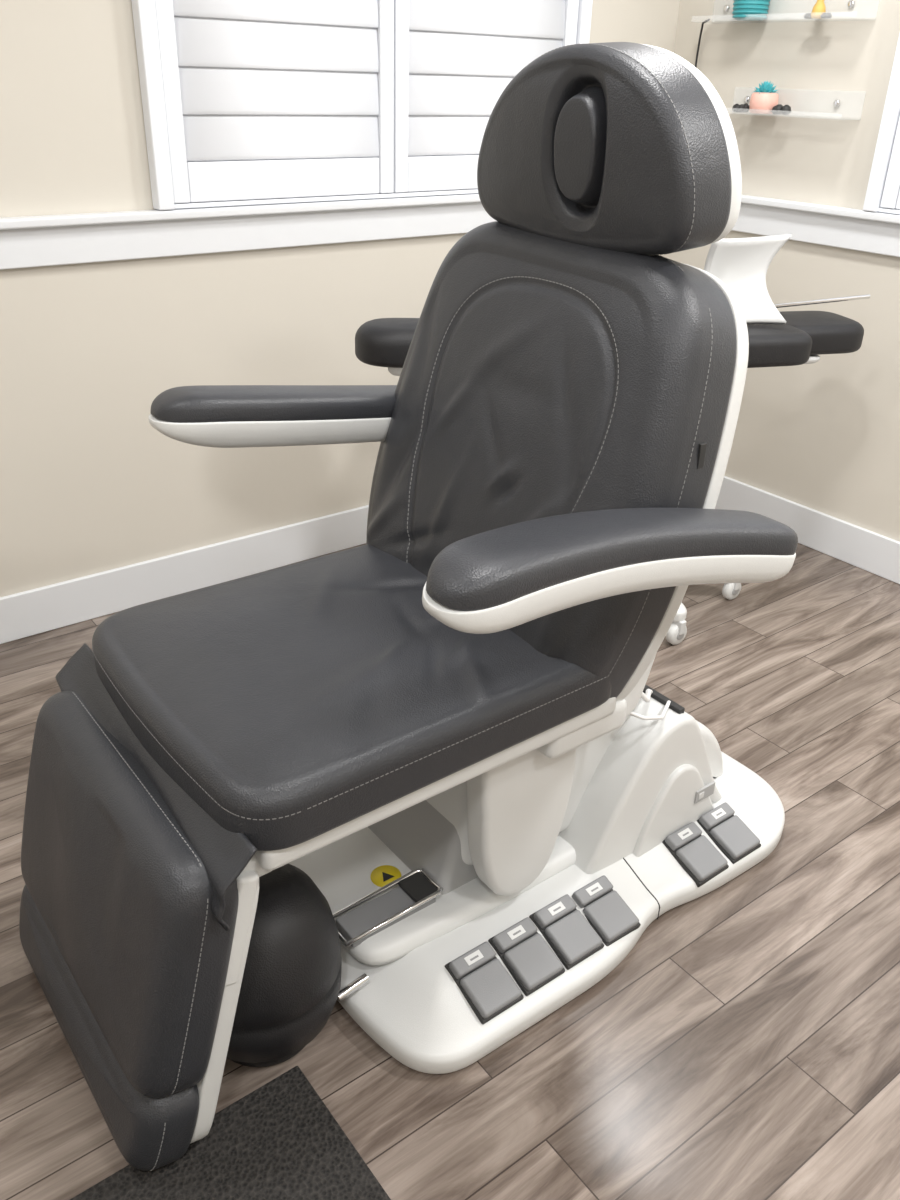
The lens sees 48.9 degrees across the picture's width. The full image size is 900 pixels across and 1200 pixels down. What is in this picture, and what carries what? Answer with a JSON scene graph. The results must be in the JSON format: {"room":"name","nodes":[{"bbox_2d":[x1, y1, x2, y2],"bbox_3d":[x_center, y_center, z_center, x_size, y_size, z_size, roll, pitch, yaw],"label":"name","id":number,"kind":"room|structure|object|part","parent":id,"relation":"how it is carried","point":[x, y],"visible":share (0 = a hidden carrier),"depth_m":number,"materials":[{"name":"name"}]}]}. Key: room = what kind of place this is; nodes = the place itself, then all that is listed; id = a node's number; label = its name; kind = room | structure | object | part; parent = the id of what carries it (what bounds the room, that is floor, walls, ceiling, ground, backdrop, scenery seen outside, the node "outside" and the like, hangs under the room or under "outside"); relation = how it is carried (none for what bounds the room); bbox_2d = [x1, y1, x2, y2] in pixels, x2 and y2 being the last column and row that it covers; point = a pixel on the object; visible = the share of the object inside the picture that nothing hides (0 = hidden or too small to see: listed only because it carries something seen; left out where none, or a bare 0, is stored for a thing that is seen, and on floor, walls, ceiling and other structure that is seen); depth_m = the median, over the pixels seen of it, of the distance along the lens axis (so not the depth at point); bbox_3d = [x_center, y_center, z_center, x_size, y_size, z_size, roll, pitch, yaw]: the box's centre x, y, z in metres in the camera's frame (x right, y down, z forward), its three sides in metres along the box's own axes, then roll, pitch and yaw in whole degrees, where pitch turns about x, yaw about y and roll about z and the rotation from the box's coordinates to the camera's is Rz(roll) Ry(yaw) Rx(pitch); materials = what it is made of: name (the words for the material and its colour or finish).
{"room":"medical treatment room","nodes":[
{"label":"medical treatment room","id":0,"kind":"room"},
{"bbox_2d":[0,0,679,596],"bbox_3d":[-1.105,-1.121,2.453,4.900,2.620,0.100,-18,34,-33],"label":"wall","id":1,"kind":"structure","parent":0,"point":[88,486],"depth_m":2.85,"materials":[{"name":"beige paint"}]},
{"bbox_2d":[0,505,368,643],"bbox_3d":[-1.104,-0.004,2.993,4.700,0.142,0.016,-18,34,-33],"label":"baseboard","id":2,"kind":"structure","parent":1,"relation":"attached to","point":[35,611],"depth_m":3.14,"materials":[{"name":"paint"}]},
{"bbox_2d":[0,193,480,229],"bbox_3d":[-1.065,-0.946,2.481,4.700,0.024,0.045,-18,34,-33],"label":"ledge","id":3,"kind":"object","parent":1,"relation":"attached to","point":[6,223],"visible":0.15,"depth_m":2.75,"materials":[{"name":"paint"}]},
{"bbox_2d":[0,202,495,269],"bbox_3d":[-1.075,-0.897,2.518,4.700,0.097,0.020,-18,34,-33],"label":"apron","id":4,"kind":"object","parent":1,"relation":"attached to","point":[62,245],"visible":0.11,"depth_m":2.80,"materials":[{"name":"paint"}]},
{"bbox_2d":[188,154,478,192],"bbox_3d":[-0.172,-1.791,2.813,1.450,1.202,0.004,-18,34,-33],"label":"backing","id":5,"kind":"object","parent":1,"relation":"attached to","point":[477,154],"visible":0.02,"depth_m":2.89,"materials":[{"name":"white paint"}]},
{"bbox_2d":[131,0,592,209],"bbox_3d":[-0.160,-1.783,2.799,1.540,1.202,0.045,-18,34,-33],"label":"window frame","id":6,"kind":"structure","parent":1,"relation":"attached to","point":[144,11],"depth_m":2.59,"materials":[{"name":"white paint"}]},
{"bbox_2d":[155,0,189,202],"bbox_3d":[-0.718,-1.579,2.433,0.048,1.126,0.026,-18,34,-33],"label":"stile","id":7,"kind":"object","parent":6,"relation":"on","point":[166,34],"visible":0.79,"depth_m":2.57,"materials":[{"name":"white paint"}]},
{"bbox_2d":[173,0,377,27],"bbox_3d":[-0.454,-1.611,2.647,0.618,0.117,0.014,-18,34,-33],"label":"louver","id":8,"kind":"object","parent":7,"relation":"attached to","point":[351,13],"visible":1,"depth_m":2.67,"materials":[{"name":"white paint"}]},
{"bbox_2d":[174,16,378,72],"bbox_3d":[-0.457,-1.512,2.699,0.618,0.117,0.014,-18,34,-33],"label":"louver","id":9,"kind":"object","parent":7,"relation":"attached to","point":[200,42],"visible":1,"depth_m":2.68,"materials":[{"name":"white paint"}]},
{"bbox_2d":[178,66,378,115],"bbox_3d":[-0.460,-1.413,2.752,0.618,0.117,0.014,-18,34,-33],"label":"louver","id":10,"kind":"object","parent":7,"relation":"attached to","point":[204,90],"visible":1,"depth_m":2.73,"materials":[{"name":"white paint"}]},
{"bbox_2d":[183,115,378,201],"bbox_3d":[-0.464,-1.268,2.829,0.618,0.219,0.020,-18,34,-33],"label":"shutter slats","id":11,"kind":"object","parent":6,"relation":"on","point":[209,181],"depth_m":2.81,"materials":[{"name":"white paint"}]},
{"bbox_3d":[-0.463,-1.313,2.805,0.618,0.117,0.014,-18,34,-33],"label":"louver","id":12,"kind":"part","parent":11,"relation":"part of","materials":[{"name":"white wood"}]},
{"bbox_2d":[377,0,393,192],"bbox_3d":[-0.184,-1.756,2.798,0.048,1.126,0.026,-18,34,-33],"label":"stile","id":13,"kind":"object","parent":6,"relation":"on","point":[385,30],"visible":1,"depth_m":2.92,"materials":[{"name":"white paint"}]},
{"bbox_2d":[394,0,408,192],"bbox_3d":[-0.141,-1.770,2.827,0.048,1.126,0.026,-18,34,-33],"label":"stile","id":14,"kind":"object","parent":6,"relation":"on","point":[401,7],"visible":1,"depth_m":2.95,"materials":[{"name":"white paint"}]},
{"bbox_2d":[408,74,513,115],"bbox_3d":[0.117,-1.603,3.146,0.618,0.117,0.014,-18,34,-33],"label":"louver","id":15,"kind":"object","parent":14,"relation":"attached to","point":[429,94],"visible":0.66,"depth_m":3.07,"materials":[{"name":"white paint"}]},
{"bbox_2d":[409,30,561,76],"bbox_3d":[0.120,-1.703,3.093,0.618,0.117,0.014,-18,34,-33],"label":"louver","id":16,"kind":"object","parent":14,"relation":"attached to","point":[438,53],"visible":0.76,"depth_m":3.05,"materials":[{"name":"white paint"}]},
{"bbox_2d":[409,0,564,38],"bbox_3d":[0.123,-1.802,3.040,0.618,0.117,0.014,-18,34,-33],"label":"louver","id":17,"kind":"object","parent":14,"relation":"attached to","point":[517,18],"visible":1,"depth_m":3.04,"materials":[{"name":"white paint"}]},
{"bbox_2d":[408,116,489,191],"bbox_3d":[0.112,-1.459,3.223,0.618,0.219,0.020,-18,34,-33],"label":"shutter slats","id":18,"kind":"object","parent":6,"relation":"on","point":[449,172],"depth_m":3.13,"materials":[{"name":"white paint"}]},
{"bbox_3d":[0.114,-1.504,3.199,0.618,0.117,0.014,-18,34,-33],"label":"louver","id":19,"kind":"part","parent":18,"relation":"part of","materials":[{"name":"white wood"}]},
{"bbox_2d":[562,0,578,45],"bbox_3d":[0.392,-1.947,3.192,0.048,1.126,0.026,-18,34,-33],"label":"stile","id":20,"kind":"object","parent":6,"relation":"on","point":[571,6],"visible":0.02,"depth_m":3.21,"materials":[{"name":"white paint"}]},
{"bbox_2d":[0,543,899,1199],"bbox_3d":[0.144,0.907,1.607,4.900,0.100,4.360,-18,34,-33],"label":"floor","id":21,"kind":"structure","parent":0,"point":[746,1046],"depth_m":1.78,"materials":[{"name":"brown wood"}]},
{"bbox_2d":[70,1066,390,1199],"bbox_3d":[-0.395,1.034,1.218,0.850,0.010,0.670,-18,34,-33],"label":"floor mat","id":22,"kind":"object","parent":21,"relation":"on","point":[280,1140],"visible":1,"depth_m":1.53,"materials":[{"name":"black carpet"}]},
{"bbox_2d":[226,864,341,1066],"bbox_3d":[-0.323,0.607,1.681,0.276,0.335,0.276,-18,34,-33],"label":"stool","id":23,"kind":"object","parent":21,"relation":"on","point":[291,983],"visible":0.58,"depth_m":1.58,"materials":[{"name":"black leather"}]},
{"bbox_2d":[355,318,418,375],"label":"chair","id":24,"kind":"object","parent":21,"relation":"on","point":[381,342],"depth_m":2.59,"materials":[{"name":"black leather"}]},
{"bbox_3d":[-0.009,-0.633,2.685,0.320,0.038,0.100,0,28,-4],"label":"arm frame","id":25,"kind":"part","parent":24,"relation":"part of","materials":[{"name":"white plastic"}]},
{"bbox_2d":[19,42,797,1170],"bbox_3d":[0.006,-0.105,1.742,1.569,1.552,0.954,-18,34,-33],"label":"chair","id":26,"kind":"object","parent":21,"relation":"on","point":[449,721],"visible":0.99,"depth_m":1.60,"materials":[{"name":"grey leather"}]},
{"bbox_3d":[-0.454,0.187,1.504,0.023,0.001,0.538,-18,34,-33],"label":"stitch seat","id":27,"kind":"part","parent":26,"relation":"part of","materials":[{"name":"grey"}]},
{"bbox_3d":[-0.498,0.504,1.644,0.165,0.514,0.566,-18,34,-33],"label":"legrest frame","id":28,"kind":"part","parent":26,"relation":"part of","materials":[{"name":"white plastic"}]},
{"bbox_3d":[-0.255,0.287,1.326,0.107,0.001,0.022,3,28,2],"label":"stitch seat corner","id":29,"kind":"part","parent":26,"relation":"part of","materials":[{"name":"grey fabric"}]},
{"bbox_3d":[-0.180,0.096,1.704,0.724,0.112,0.637,-18,34,-33],"label":"seat","id":30,"kind":"part","parent":26,"relation":"part of","materials":[{"name":"grey leather"}]},
{"bbox_3d":[-0.171,0.680,1.739,0.062,0.025,0.016,-18,34,-33],"label":"lever rod","id":31,"kind":"part","parent":26,"relation":"part of","materials":[{"name":"silver metal"}]},
{"bbox_3d":[-0.118,0.577,1.835,0.185,0.025,0.060,-18,34,-33],"label":"lever plate","id":32,"kind":"part","parent":26,"relation":"part of","materials":[{"name":"grey"}]},
{"bbox_3d":[-0.119,0.563,1.827,0.218,0.018,0.080,-18,34,-33],"label":"lever frame","id":33,"kind":"part","parent":26,"relation":"part of","materials":[{"name":"silver metal"}]},
{"bbox_3d":[-0.156,0.159,1.749,0.690,0.048,0.588,-18,34,-33],"label":"seat frame","id":34,"kind":"part","parent":26,"relation":"part of","materials":[{"name":"white plastic"}]},
{"bbox_3d":[0.044,0.202,1.504,0.600,0.001,0.008,-19,34,-34],"label":"stitch seat","id":35,"kind":"part","parent":26,"relation":"part of","materials":[{"name":"grey"}]},
{"bbox_3d":[0.128,0.267,2.056,0.500,0.370,0.330,-18,34,-33],"label":"lift arm","id":36,"kind":"part","parent":26,"relation":"part of","materials":[{"name":"white plastic"}]},
{"bbox_3d":[0.134,-0.262,1.807,0.354,0.766,0.722,-18,34,-33],"label":"backrest","id":37,"kind":"part","parent":26,"relation":"part of","materials":[{"name":"grey leather"}]},
{"bbox_3d":[0.338,0.051,1.740,0.175,0.348,0.030,-18,34,-33],"label":"hinge arm","id":38,"kind":"part","parent":26,"relation":"part of","materials":[{"name":"white plastic"}]},
{"bbox_2d":[704,234,869,367],"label":"chair","id":39,"kind":"object","parent":21,"relation":"on","point":[738,267],"depth_m":2.82,"materials":[{"name":"black plastic"}]},
{"bbox_3d":[0.641,-0.027,3.083,0.085,0.045,0.345,-6,29,-14],"label":"leg","id":40,"kind":"part","parent":39,"relation":"part of","materials":[{"name":"white plastic"}]},
{"bbox_3d":[0.925,-0.717,2.931,0.340,0.031,0.100,-6,29,-14],"label":"leg frame","id":41,"kind":"part","parent":39,"relation":"part of","materials":[{"name":"white plastic"}]},
{"bbox_3d":[1.071,-0.873,2.898,0.350,0.036,0.012,-5,29,-13],"label":"holder rod","id":42,"kind":"part","parent":39,"relation":"part of","materials":[{"name":"silver metal"}]},
{"bbox_2d":[661,0,899,541],"bbox_3d":[2.094,-0.927,2.276,0.100,2.620,4.160,-18,34,-33],"label":"wall","id":43,"kind":"structure","parent":0,"point":[823,436],"depth_m":3.34,"materials":[{"name":"beige paint"}]},
{"bbox_2d":[724,0,854,11],"bbox_3d":[1.050,-1.885,3.145,0.109,0.080,0.625,-18,34,-33],"label":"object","id":44,"kind":"object","parent":43,"relation":"attached to","point":[851,3],"visible":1,"depth_m":3.02,"materials":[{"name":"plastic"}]},
{"bbox_2d":[695,19,709,67],"bbox_3d":[0.861,-1.765,3.494,0.013,0.491,0.117,1,28,-1],"label":"cable","id":45,"kind":"object","parent":44,"relation":"hanging from","point":[707,20],"visible":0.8,"depth_m":3.45,"materials":[{"name":"grey plastic"}]},
{"bbox_2d":[732,0,769,20],"bbox_3d":[0.978,-1.963,3.204,0.130,0.149,0.129,12,30,18],"label":"woven planter","id":46,"kind":"object","parent":44,"relation":"on","point":[743,10],"visible":1,"depth_m":3.19,"materials":[{"name":"teal wicker"}]},
{"bbox_2d":[804,0,831,18],"bbox_3d":[1.136,-1.829,3.039,0.044,0.075,0.096,-18,34,-33],"label":"figurine","id":47,"kind":"object","parent":44,"relation":"on","point":[819,9],"visible":1,"depth_m":3.03,"materials":[{"name":"yellow"}]},
{"bbox_2d":[744,96,839,106],"bbox_3d":[1.089,-1.617,3.218,0.109,0.080,0.500,-18,34,-33],"label":"screws","id":48,"kind":"object","parent":43,"relation":"attached to","point":[747,98],"visible":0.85,"depth_m":3.13,"materials":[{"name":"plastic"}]},
{"bbox_2d":[732,103,748,111],"bbox_3d":[0.982,-1.662,3.342,0.056,0.027,0.044,17,31,26],"label":"stone ornament","id":49,"kind":"object","parent":48,"relation":"on","point":[743,107],"visible":0.98,"depth_m":3.33,"materials":[{"name":"grey stone"}]},
{"bbox_2d":[749,81,778,113],"bbox_3d":[1.038,-1.659,3.265,0.092,0.097,0.092,-18,34,-33],"label":"succulent planter","id":50,"kind":"object","parent":48,"relation":"on","point":[764,98],"visible":0.96,"depth_m":3.24,"materials":[{"name":"pink ceramic"}]},
{"bbox_3d":[1.038,-1.643,3.273,0.092,0.062,0.092,-18,34,-33],"label":"pot","id":51,"kind":"part","parent":50,"relation":"part of","materials":[{"name":"pink ceramic"}]},
{"bbox_2d":[771,104,790,114],"bbox_3d":[1.081,-1.596,3.221,0.045,0.029,0.065,-18,34,-33],"label":"stone ornament","id":52,"kind":"object","parent":48,"relation":"on","point":[778,109],"visible":1,"depth_m":3.21,"materials":[{"name":"grey stone"}]},
{"bbox_2d":[715,476,899,583],"bbox_3d":[2.018,0.186,2.819,0.016,0.142,4.144,-18,34,-33],"label":"baseboard","id":53,"kind":"structure","parent":43,"relation":"attached to","point":[870,551],"depth_m":3.58,"materials":[{"name":"paint"}]},
{"bbox_2d":[732,203,899,256],"bbox_3d":[2.046,-0.707,2.342,0.020,0.097,4.140,-18,34,-33],"label":"apron","id":54,"kind":"object","parent":43,"relation":"attached to","point":[883,238],"visible":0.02,"depth_m":3.27,"materials":[{"name":"paint"}]},
{"bbox_2d":[741,195,899,223],"bbox_3d":[2.045,-0.752,2.298,0.045,0.024,4.115,-18,34,-33],"label":"ledge","id":55,"kind":"object","parent":43,"relation":"attached to","point":[747,199],"visible":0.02,"depth_m":3.23,"materials":[{"name":"paint"}]},
{"bbox_2d":[863,33,899,214],"bbox_3d":[1.712,-1.521,2.414,0.045,1.202,1.255,-18,34,-33],"label":"window frame","id":56,"kind":"structure","parent":43,"relation":"attached to","point":[891,111],"depth_m":3.01,"materials":[{"name":"white paint"}]},
{"bbox_2d":[880,116,899,208],"bbox_3d":[1.379,-1.716,2.813,0.026,1.126,0.048,-18,34,-33],"label":"stile","id":57,"kind":"object","parent":56,"relation":"on","point":[892,183],"visible":1,"depth_m":3.03,"materials":[{"name":"white paint"}]},
{"bbox_2d":[896,190,899,209],"bbox_3d":[1.532,-1.157,2.862,0.020,0.101,0.498,-18,34,-33],"label":"rail","id":58,"kind":"object","parent":56,"relation":"on","point":[898,199],"visible":1,"depth_m":3.04,"materials":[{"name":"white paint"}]}
]}

